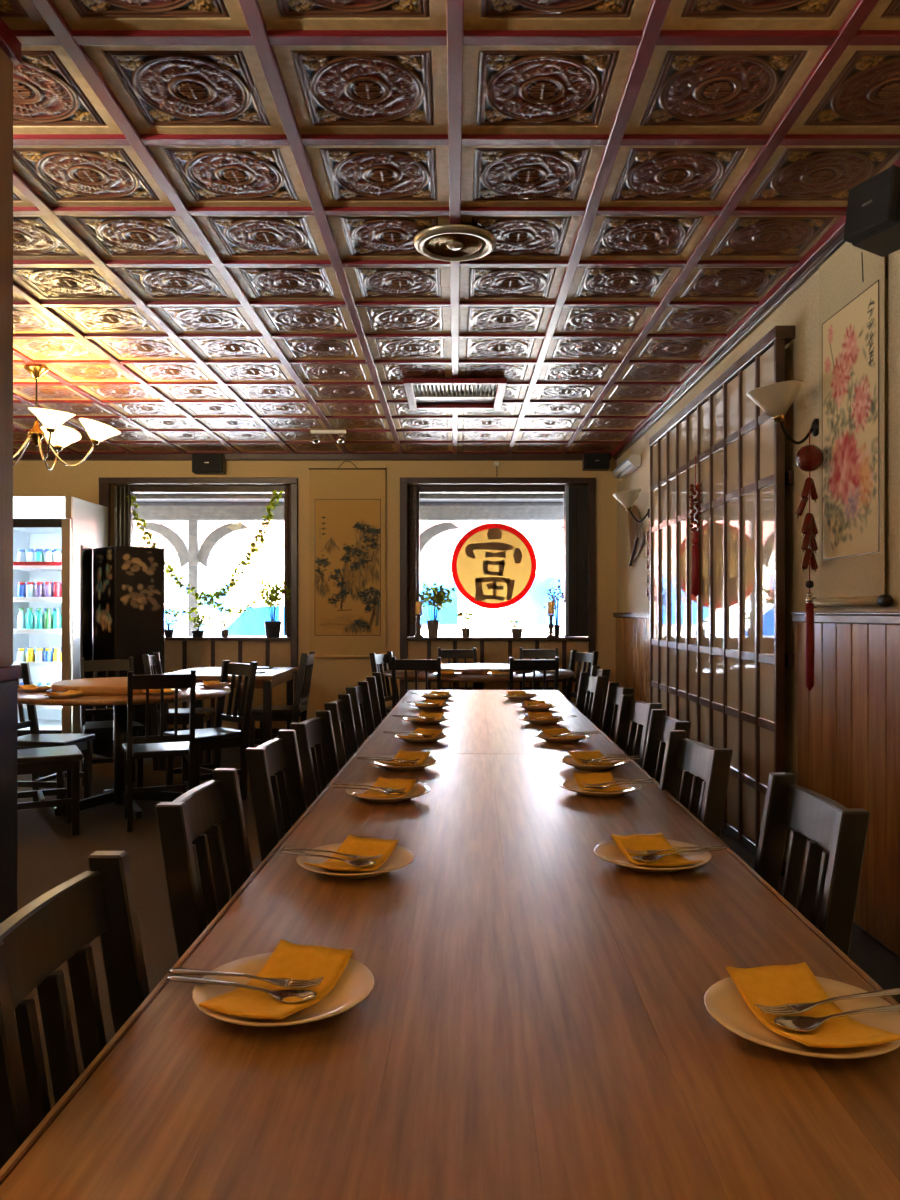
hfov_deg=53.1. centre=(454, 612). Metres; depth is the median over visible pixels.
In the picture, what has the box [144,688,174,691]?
napkin
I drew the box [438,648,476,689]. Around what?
dining chair
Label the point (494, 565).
round sign
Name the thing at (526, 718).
plate
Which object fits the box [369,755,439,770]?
plate
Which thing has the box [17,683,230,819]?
round table
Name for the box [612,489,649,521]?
wall sconce
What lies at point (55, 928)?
dining chair
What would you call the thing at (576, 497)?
curtain
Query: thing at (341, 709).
dining chair
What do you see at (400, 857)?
plate
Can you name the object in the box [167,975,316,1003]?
spoon
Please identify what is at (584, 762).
spoon
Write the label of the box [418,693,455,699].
plate
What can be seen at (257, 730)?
baseboard
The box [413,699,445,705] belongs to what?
napkin
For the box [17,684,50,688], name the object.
napkin
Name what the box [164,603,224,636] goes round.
car
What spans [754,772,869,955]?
dining chair
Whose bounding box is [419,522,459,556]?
arch
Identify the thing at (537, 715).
napkin
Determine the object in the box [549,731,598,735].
fork
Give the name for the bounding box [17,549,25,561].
bottle
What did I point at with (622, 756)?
fork
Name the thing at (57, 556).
bottle
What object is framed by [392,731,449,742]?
plate
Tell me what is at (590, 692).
dining chair
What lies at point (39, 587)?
bottle
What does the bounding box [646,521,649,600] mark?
string
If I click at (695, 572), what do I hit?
tassel
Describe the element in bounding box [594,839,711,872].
plate
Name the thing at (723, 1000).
plate
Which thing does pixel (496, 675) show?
plate
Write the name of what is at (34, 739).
dining chair
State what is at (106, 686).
lazy susan
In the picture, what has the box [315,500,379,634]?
painting
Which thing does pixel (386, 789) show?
fork
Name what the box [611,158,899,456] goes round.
trim
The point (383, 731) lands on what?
fork
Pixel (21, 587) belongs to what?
bottle
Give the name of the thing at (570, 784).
plate
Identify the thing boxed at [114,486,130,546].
curtain
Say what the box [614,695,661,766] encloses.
dining chair
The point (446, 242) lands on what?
ceiling vent
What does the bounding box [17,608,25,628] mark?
bottle
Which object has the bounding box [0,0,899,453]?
ceiling
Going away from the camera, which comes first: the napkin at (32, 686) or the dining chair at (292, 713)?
the napkin at (32, 686)
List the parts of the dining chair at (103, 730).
post, rail, rail, seat, post, leg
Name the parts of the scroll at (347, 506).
rod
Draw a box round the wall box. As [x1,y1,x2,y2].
[612,454,640,479]
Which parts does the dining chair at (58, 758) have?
seat, leg, leg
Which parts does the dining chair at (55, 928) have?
post, rail, post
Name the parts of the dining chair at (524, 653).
post, rail, rail, post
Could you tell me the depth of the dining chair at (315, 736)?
2.92 m
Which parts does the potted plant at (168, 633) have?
pot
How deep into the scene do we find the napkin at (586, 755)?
2.91 m
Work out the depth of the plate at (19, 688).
5.55 m
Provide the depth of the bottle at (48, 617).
8.14 m
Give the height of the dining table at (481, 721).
0.751 m
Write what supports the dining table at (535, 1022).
on the floor
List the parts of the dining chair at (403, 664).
post, rail, post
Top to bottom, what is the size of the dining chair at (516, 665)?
0.912 m
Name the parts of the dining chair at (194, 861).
post, rail, post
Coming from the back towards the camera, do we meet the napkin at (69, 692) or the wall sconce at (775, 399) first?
the napkin at (69, 692)
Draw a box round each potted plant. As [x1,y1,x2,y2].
[164,616,177,636]
[187,611,210,636]
[215,614,229,636]
[260,579,290,636]
[419,583,454,636]
[457,611,473,636]
[507,620,522,636]
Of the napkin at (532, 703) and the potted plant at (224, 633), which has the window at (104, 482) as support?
the potted plant at (224, 633)
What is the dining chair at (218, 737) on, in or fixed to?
on the floor
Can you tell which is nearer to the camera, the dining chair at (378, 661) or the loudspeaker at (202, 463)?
the dining chair at (378, 661)
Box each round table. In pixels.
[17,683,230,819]
[384,669,573,689]
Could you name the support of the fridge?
on the floor
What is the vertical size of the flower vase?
0.590 m
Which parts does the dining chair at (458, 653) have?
post, rail, rail, post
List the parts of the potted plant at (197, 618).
pot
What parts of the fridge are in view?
panel, door rail, door rail, floor panel, panel, panel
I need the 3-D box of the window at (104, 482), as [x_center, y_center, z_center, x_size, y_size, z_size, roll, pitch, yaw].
[-2.531,-0.048,8.980,1.957,2.575,0.320,0,0,0]
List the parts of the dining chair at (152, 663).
post, rail, post, seat, leg, leg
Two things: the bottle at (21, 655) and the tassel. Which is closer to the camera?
the tassel
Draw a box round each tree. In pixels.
[134,521,205,602]
[538,545,562,580]
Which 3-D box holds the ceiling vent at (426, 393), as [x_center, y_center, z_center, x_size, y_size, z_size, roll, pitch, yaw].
[0.000,-1.542,6.360,0.690,0.034,0.780,0,0,0]
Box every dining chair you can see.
[0,851,149,1168]
[16,663,94,815]
[17,745,82,835]
[80,657,145,787]
[122,670,195,831]
[142,653,213,770]
[155,768,252,959]
[163,660,257,799]
[245,730,307,861]
[249,651,314,747]
[290,710,339,806]
[324,694,357,769]
[345,681,374,747]
[366,672,386,727]
[369,651,398,713]
[391,657,440,707]
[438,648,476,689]
[509,657,558,689]
[520,647,558,690]
[565,650,598,705]
[575,672,605,727]
[591,666,609,728]
[601,682,632,740]
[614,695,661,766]
[642,709,690,799]
[659,730,732,838]
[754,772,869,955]
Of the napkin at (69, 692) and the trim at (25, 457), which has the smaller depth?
the napkin at (69, 692)
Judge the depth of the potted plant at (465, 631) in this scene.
8.92 m
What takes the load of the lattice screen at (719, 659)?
on the floor
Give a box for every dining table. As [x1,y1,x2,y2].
[0,753,899,1199]
[355,690,626,754]
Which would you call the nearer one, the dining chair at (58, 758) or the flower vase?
the dining chair at (58, 758)
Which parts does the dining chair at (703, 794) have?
post, rail, post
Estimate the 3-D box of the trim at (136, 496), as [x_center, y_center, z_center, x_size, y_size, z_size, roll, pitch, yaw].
[-1.000,-1.424,11.050,14.000,0.050,0.060,0,0,0]
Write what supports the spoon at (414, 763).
on the napkin at (403, 755)
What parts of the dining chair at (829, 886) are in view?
post, rail, post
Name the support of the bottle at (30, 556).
on the fridge
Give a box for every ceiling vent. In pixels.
[403,378,506,409]
[414,224,495,261]
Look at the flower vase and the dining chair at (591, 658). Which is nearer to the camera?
the dining chair at (591, 658)
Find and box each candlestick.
[414,602,423,636]
[546,602,555,636]
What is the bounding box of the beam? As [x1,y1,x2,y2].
[134,505,562,520]
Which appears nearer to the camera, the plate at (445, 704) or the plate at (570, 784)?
the plate at (570, 784)
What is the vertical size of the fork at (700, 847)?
0.013 m
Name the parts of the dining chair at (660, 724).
post, rail, post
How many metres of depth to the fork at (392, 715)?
4.02 m
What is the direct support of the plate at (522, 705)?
on the dining table at (481, 721)
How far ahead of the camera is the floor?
4.53 m
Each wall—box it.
[13,457,616,728]
[612,249,899,956]
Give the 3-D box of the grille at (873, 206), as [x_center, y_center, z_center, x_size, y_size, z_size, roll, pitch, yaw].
[1.385,-1.356,2.992,0.038,0.182,0.192,9,-3,-22]
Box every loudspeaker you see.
[192,453,225,474]
[582,453,609,470]
[844,165,899,281]
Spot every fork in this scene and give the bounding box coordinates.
[168,968,323,987]
[282,847,382,859]
[333,783,406,790]
[357,757,419,761]
[383,731,433,735]
[392,715,435,718]
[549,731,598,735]
[578,756,639,760]
[581,779,652,785]
[625,846,727,854]
[754,988,899,1014]
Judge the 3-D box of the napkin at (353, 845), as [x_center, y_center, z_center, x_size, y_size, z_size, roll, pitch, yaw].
[-0.193,0.467,1.717,0.108,0.034,0.196,0,0,18]
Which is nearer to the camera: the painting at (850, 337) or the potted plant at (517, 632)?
the painting at (850, 337)
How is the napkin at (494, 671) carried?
on the plate at (496, 675)
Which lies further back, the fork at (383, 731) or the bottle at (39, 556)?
the bottle at (39, 556)
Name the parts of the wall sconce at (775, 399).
lamp shade, arm, wall plate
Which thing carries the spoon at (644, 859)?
on the napkin at (637, 842)
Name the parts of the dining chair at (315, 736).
post, rail, post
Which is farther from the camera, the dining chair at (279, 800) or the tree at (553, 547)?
the tree at (553, 547)
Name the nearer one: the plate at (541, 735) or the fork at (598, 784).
the fork at (598, 784)
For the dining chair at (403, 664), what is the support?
on the floor
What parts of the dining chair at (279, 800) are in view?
post, rail, post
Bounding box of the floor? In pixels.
[17,739,899,1108]
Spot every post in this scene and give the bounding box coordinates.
[0,17,21,923]
[138,520,249,636]
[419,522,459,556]
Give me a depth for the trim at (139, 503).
11.35 m
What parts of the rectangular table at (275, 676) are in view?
leg, leg, leg, leg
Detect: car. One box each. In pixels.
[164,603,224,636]
[204,600,286,636]
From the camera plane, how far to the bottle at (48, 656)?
8.13 m
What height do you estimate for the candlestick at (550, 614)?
0.362 m
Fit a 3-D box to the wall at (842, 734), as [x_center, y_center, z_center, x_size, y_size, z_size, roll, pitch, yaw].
[1.675,-0.185,2.250,0.250,2.850,13.300,0,0,0]
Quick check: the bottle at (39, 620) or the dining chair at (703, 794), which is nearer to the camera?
the dining chair at (703, 794)
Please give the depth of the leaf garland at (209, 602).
8.99 m
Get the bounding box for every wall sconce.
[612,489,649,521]
[746,380,818,443]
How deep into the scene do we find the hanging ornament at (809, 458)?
3.82 m
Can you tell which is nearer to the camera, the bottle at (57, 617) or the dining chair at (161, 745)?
the dining chair at (161, 745)
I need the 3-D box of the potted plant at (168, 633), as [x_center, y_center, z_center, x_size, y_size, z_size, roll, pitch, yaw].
[-2.823,0.133,8.920,0.140,0.215,0.117,0,0,-23]
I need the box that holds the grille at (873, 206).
[844,165,899,242]
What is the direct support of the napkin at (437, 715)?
on the plate at (443, 718)
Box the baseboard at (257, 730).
[169,728,285,738]
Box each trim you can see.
[13,454,610,460]
[134,495,562,498]
[134,502,562,504]
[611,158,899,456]
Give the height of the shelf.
0.012 m
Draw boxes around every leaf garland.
[126,490,283,601]
[164,600,256,616]
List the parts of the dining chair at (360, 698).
post, rail, post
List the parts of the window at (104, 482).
frame rail, sill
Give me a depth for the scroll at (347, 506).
8.87 m
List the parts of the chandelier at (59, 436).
arm, arm, rod, arm, arm, lamp shade, lamp shade, arm, lamp shade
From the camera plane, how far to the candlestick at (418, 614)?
8.85 m
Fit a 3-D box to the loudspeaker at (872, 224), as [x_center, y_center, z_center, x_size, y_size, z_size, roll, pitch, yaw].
[1.482,-1.296,3.032,0.271,0.303,0.202,0,0,-22]
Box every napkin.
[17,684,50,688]
[42,690,81,694]
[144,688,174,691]
[199,939,352,1018]
[203,680,224,684]
[304,835,398,871]
[354,777,416,797]
[375,750,430,765]
[396,727,442,738]
[406,711,443,720]
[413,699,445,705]
[422,690,449,695]
[441,670,453,673]
[489,670,514,673]
[507,690,534,695]
[524,700,551,706]
[527,711,561,720]
[541,728,585,738]
[568,750,623,765]
[573,772,631,791]
[611,832,701,867]
[726,962,899,1047]
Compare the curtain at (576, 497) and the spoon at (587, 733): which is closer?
the spoon at (587, 733)
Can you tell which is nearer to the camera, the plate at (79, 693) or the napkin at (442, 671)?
the plate at (79, 693)
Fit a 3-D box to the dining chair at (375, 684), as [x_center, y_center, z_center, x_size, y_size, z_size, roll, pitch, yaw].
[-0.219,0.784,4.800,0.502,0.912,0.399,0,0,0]
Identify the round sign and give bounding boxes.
[451,523,536,608]
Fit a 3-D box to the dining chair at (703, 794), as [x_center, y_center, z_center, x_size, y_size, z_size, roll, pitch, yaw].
[0.417,0.784,2.325,0.502,0.912,0.399,0,0,-4]
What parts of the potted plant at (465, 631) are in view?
pot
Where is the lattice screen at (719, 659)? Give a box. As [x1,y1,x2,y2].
[649,325,794,875]
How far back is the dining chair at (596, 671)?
5.24 m
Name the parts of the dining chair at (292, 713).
leg, leg, seat, post, rail, post, rail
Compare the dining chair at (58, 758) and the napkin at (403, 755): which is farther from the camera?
the dining chair at (58, 758)
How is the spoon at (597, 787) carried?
on the napkin at (587, 778)
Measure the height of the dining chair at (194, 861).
0.912 m
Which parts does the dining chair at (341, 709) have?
post, rail, post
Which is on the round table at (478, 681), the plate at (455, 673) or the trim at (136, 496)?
the plate at (455, 673)
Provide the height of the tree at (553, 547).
4.478 m
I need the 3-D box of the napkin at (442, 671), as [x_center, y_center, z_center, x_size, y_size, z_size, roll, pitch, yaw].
[-0.060,0.466,6.979,0.108,0.036,0.196,0,0,-1]
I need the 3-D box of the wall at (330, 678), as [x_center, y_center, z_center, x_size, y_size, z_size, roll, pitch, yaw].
[-1.850,-0.185,9.014,7.300,2.850,0.272,0,0,0]
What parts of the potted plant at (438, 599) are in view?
pot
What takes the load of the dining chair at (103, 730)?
on the floor
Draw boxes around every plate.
[17,687,50,691]
[41,692,81,697]
[142,690,180,695]
[192,952,374,1026]
[196,683,230,687]
[296,843,414,878]
[345,782,429,802]
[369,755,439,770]
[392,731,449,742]
[397,670,421,672]
[401,715,450,724]
[409,702,452,708]
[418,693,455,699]
[433,672,461,676]
[487,672,515,676]
[500,693,538,699]
[515,703,558,710]
[518,715,567,724]
[533,731,591,742]
[558,755,629,769]
[559,778,641,796]
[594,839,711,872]
[704,976,899,1058]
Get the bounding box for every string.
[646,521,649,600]
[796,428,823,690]
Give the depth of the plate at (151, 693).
5.33 m
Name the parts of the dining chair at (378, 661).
post, rail, rail, seat, post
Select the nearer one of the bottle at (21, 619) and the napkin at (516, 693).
the napkin at (516, 693)
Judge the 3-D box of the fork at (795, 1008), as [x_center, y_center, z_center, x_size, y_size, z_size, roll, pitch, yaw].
[0.455,0.464,1.077,0.200,0.013,0.024,0,0,-11]
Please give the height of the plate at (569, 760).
0.024 m
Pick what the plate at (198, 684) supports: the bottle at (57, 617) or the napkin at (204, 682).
the napkin at (204, 682)
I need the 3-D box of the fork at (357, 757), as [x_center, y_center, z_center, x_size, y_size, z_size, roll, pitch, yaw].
[-0.212,0.464,2.862,0.200,0.013,0.024,0,0,2]
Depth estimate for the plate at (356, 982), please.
1.13 m
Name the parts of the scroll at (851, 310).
roller knob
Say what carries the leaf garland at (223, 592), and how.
hanging from the window at (104, 482)
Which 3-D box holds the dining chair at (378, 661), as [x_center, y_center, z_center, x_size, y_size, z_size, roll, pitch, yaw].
[-0.417,0.784,7.476,0.502,0.912,0.399,0,0,20]
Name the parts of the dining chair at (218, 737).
leg, leg, seat, post, rail, rail, post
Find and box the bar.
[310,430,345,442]
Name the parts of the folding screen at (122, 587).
screen panel, screen panel, screen panel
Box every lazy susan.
[51,677,187,695]
[428,663,532,674]
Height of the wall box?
0.110 m
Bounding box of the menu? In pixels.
[257,667,272,668]
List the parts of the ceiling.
embossed panel, embossed panel, embossed panel, embossed panel, embossed panel, embossed panel, embossed panel, embossed panel, embossed panel, embossed panel, embossed panel, embossed panel, embossed panel, embossed panel, embossed panel, embossed panel, embossed panel, embossed panel, embossed panel, embossed panel, embossed panel, embossed panel, embossed panel, embossed panel, embossed panel, embossed panel, embossed panel, embossed panel, embossed panel, embossed panel, embossed panel, embossed panel, embossed panel, embossed panel, embossed panel, embossed panel, embossed panel, embossed panel, embossed panel, embossed panel, embossed panel, embossed panel, embossed panel, embossed panel, embossed panel, embossed panel, embossed panel, embossed panel, embossed panel, embossed panel, embossed panel, embossed panel, embossed panel, embossed panel, embossed panel, embossed panel, embossed panel, embossed panel, embossed panel, embossed panel, embossed panel, embossed panel, embossed panel, embossed panel, embossed panel, embossed panel, embossed panel, embossed panel, embossed panel, embossed panel, embossed panel, embossed panel, embossed panel, embossed panel, embossed panel, embossed panel, embossed panel, embossed panel, embossed panel, embossed panel, embossed panel, embossed panel, embossed panel, embossed panel, embossed panel, embossed panel, embossed panel, embossed panel, embossed panel, embossed panel, embossed panel, embossed panel, embossed panel, embossed panel, embossed panel, embossed panel, embossed panel, embossed panel, embossed panel, embossed panel, embossed panel, embossed panel, embossed panel, embossed panel, embossed panel, embossed panel, embossed panel, embossed panel, embossed panel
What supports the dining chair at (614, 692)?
on the floor
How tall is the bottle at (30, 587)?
0.160 m
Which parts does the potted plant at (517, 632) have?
pot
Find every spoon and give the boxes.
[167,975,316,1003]
[279,850,375,867]
[333,786,405,794]
[357,758,417,764]
[383,732,432,737]
[551,733,600,737]
[581,758,641,763]
[585,781,653,788]
[632,848,726,862]
[774,1004,899,1032]
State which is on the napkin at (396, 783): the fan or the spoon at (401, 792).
the spoon at (401, 792)
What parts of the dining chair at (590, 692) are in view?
post, rail, post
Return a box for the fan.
[628,505,644,566]
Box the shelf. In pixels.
[13,568,61,570]
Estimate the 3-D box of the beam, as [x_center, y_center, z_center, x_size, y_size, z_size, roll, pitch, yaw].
[-1.000,-1.220,11.000,14.000,0.180,0.140,0,0,0]
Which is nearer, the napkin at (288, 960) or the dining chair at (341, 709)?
the napkin at (288, 960)
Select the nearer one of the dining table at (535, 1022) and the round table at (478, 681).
the dining table at (535, 1022)
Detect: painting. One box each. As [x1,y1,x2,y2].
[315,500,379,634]
[823,282,877,558]
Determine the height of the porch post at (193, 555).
2.519 m
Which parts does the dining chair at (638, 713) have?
post, rail, post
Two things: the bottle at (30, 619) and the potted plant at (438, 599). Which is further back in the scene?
the potted plant at (438, 599)
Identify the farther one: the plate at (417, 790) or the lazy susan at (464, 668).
the lazy susan at (464, 668)
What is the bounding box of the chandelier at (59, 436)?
[13,364,120,469]
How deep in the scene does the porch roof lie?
11.25 m
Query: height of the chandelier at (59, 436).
0.617 m
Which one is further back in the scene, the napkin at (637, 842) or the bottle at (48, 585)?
the bottle at (48, 585)
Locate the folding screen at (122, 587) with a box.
[80,545,163,760]
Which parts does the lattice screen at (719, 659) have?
pane, pane, pane, pane, pane, pane, pane, pane, pane, pane, pane, pane, pane, pane, pane, pane, pane, pane, pane, pane, pane, pane, pane, pane, pane, pane, pane, pane, pane, pane, pane, pane, pane, pane, pane, pane, pane, pane, pane, pane, pane, pane, pane, pane, pane, pane, pane, rail, pane, pane, pane, pane, pane, pane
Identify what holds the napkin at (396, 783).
on the plate at (417, 790)
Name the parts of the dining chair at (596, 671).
post, rail, post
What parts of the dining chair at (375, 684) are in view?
post, post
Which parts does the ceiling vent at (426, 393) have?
frame, frame, frame, plate, frame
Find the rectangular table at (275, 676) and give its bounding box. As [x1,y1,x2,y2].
[159,667,296,770]
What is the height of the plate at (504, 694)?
0.024 m
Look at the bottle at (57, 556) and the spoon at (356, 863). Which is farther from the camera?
the bottle at (57, 556)
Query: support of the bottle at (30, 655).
on the fridge
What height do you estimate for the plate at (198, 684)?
0.024 m
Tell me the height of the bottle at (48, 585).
0.160 m
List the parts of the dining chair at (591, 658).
post, rail, rail, post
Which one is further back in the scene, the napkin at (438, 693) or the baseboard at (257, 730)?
the baseboard at (257, 730)
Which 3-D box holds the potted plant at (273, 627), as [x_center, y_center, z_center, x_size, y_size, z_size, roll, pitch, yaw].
[-1.754,-0.049,8.926,0.374,0.579,0.258,0,0,0]
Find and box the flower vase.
[543,578,564,636]
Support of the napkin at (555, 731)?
on the plate at (541, 735)
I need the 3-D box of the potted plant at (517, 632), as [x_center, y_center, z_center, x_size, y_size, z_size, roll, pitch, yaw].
[0.594,0.154,8.915,0.155,0.171,0.132,0,0,-36]
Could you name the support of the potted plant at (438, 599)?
on the window at (591, 638)
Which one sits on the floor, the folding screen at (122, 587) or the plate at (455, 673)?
the folding screen at (122, 587)
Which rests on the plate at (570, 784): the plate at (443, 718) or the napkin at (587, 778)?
the napkin at (587, 778)
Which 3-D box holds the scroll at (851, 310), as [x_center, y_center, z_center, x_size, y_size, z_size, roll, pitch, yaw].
[1.568,-0.761,3.610,0.046,1.477,0.716,0,0,0]
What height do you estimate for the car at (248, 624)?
1.600 m
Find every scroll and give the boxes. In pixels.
[309,461,385,657]
[807,242,892,607]
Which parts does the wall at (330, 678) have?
panel, panel, panel, panel, panel, panel, panel, panel, rail, panel, panel, panel, panel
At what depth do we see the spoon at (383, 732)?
3.44 m
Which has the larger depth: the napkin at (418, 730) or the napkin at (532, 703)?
the napkin at (532, 703)
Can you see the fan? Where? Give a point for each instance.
(636, 535)
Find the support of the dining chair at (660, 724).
on the floor
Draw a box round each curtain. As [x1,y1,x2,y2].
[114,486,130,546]
[284,486,290,634]
[408,486,415,634]
[565,485,587,634]
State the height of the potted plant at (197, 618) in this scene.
0.266 m
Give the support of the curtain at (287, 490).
hanging from the window at (104, 482)
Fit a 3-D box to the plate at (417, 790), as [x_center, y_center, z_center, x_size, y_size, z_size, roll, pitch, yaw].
[-0.177,0.478,2.380,0.225,0.024,0.225,0,0,34]
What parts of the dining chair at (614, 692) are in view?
post, rail, post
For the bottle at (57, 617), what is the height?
0.210 m
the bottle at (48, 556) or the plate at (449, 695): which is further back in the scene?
the bottle at (48, 556)
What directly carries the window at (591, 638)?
in the wall at (330, 678)
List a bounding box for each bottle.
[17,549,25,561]
[17,582,25,596]
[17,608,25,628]
[17,648,25,661]
[26,549,34,561]
[26,582,34,596]
[26,608,34,628]
[26,648,34,661]
[35,549,43,561]
[35,582,43,596]
[35,608,43,628]
[35,648,43,661]
[44,549,52,561]
[44,582,51,596]
[44,608,51,628]
[44,648,52,661]
[53,549,61,561]
[53,582,60,596]
[53,608,60,628]
[53,648,61,661]
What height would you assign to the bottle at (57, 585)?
0.160 m
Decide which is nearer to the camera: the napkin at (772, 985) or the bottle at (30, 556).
the napkin at (772, 985)
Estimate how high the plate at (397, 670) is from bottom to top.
0.024 m
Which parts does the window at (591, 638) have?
frame rail, sill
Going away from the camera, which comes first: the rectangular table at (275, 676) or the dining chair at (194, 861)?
the dining chair at (194, 861)
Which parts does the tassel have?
cord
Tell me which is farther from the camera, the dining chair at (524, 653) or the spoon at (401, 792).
the dining chair at (524, 653)
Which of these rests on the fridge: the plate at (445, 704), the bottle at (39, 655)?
the bottle at (39, 655)
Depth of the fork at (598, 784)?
2.46 m
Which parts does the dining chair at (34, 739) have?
rail, rail, post, seat, leg, leg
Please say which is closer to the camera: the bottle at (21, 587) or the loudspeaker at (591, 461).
the bottle at (21, 587)
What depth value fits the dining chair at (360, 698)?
4.22 m
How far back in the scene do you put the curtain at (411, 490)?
8.95 m
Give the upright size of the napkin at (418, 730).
0.032 m
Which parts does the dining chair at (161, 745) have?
leg, post, seat, rail, rail, leg, post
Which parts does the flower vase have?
pot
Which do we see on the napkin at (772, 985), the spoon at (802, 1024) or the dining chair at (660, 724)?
the spoon at (802, 1024)
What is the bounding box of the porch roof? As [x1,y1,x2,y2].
[134,493,562,501]
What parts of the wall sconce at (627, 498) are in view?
lamp shade, arm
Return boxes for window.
[99,477,297,696]
[400,477,595,698]
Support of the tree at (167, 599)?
on the ground
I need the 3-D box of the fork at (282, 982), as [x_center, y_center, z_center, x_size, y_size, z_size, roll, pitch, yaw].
[-0.267,0.464,1.147,0.200,0.013,0.024,0,0,5]
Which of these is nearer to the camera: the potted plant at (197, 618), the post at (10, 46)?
the post at (10, 46)
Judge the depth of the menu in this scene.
7.88 m
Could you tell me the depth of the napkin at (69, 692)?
5.27 m
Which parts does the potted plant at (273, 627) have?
pot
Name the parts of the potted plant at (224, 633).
pot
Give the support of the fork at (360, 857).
on the napkin at (353, 845)
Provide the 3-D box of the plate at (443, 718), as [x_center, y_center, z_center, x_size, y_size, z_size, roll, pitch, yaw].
[-0.129,0.478,4.010,0.225,0.024,0.225,0,0,-40]
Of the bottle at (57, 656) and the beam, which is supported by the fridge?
the bottle at (57, 656)
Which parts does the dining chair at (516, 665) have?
post, rail, post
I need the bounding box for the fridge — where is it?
[12,496,107,736]
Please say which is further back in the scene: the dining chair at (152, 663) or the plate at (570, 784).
the dining chair at (152, 663)

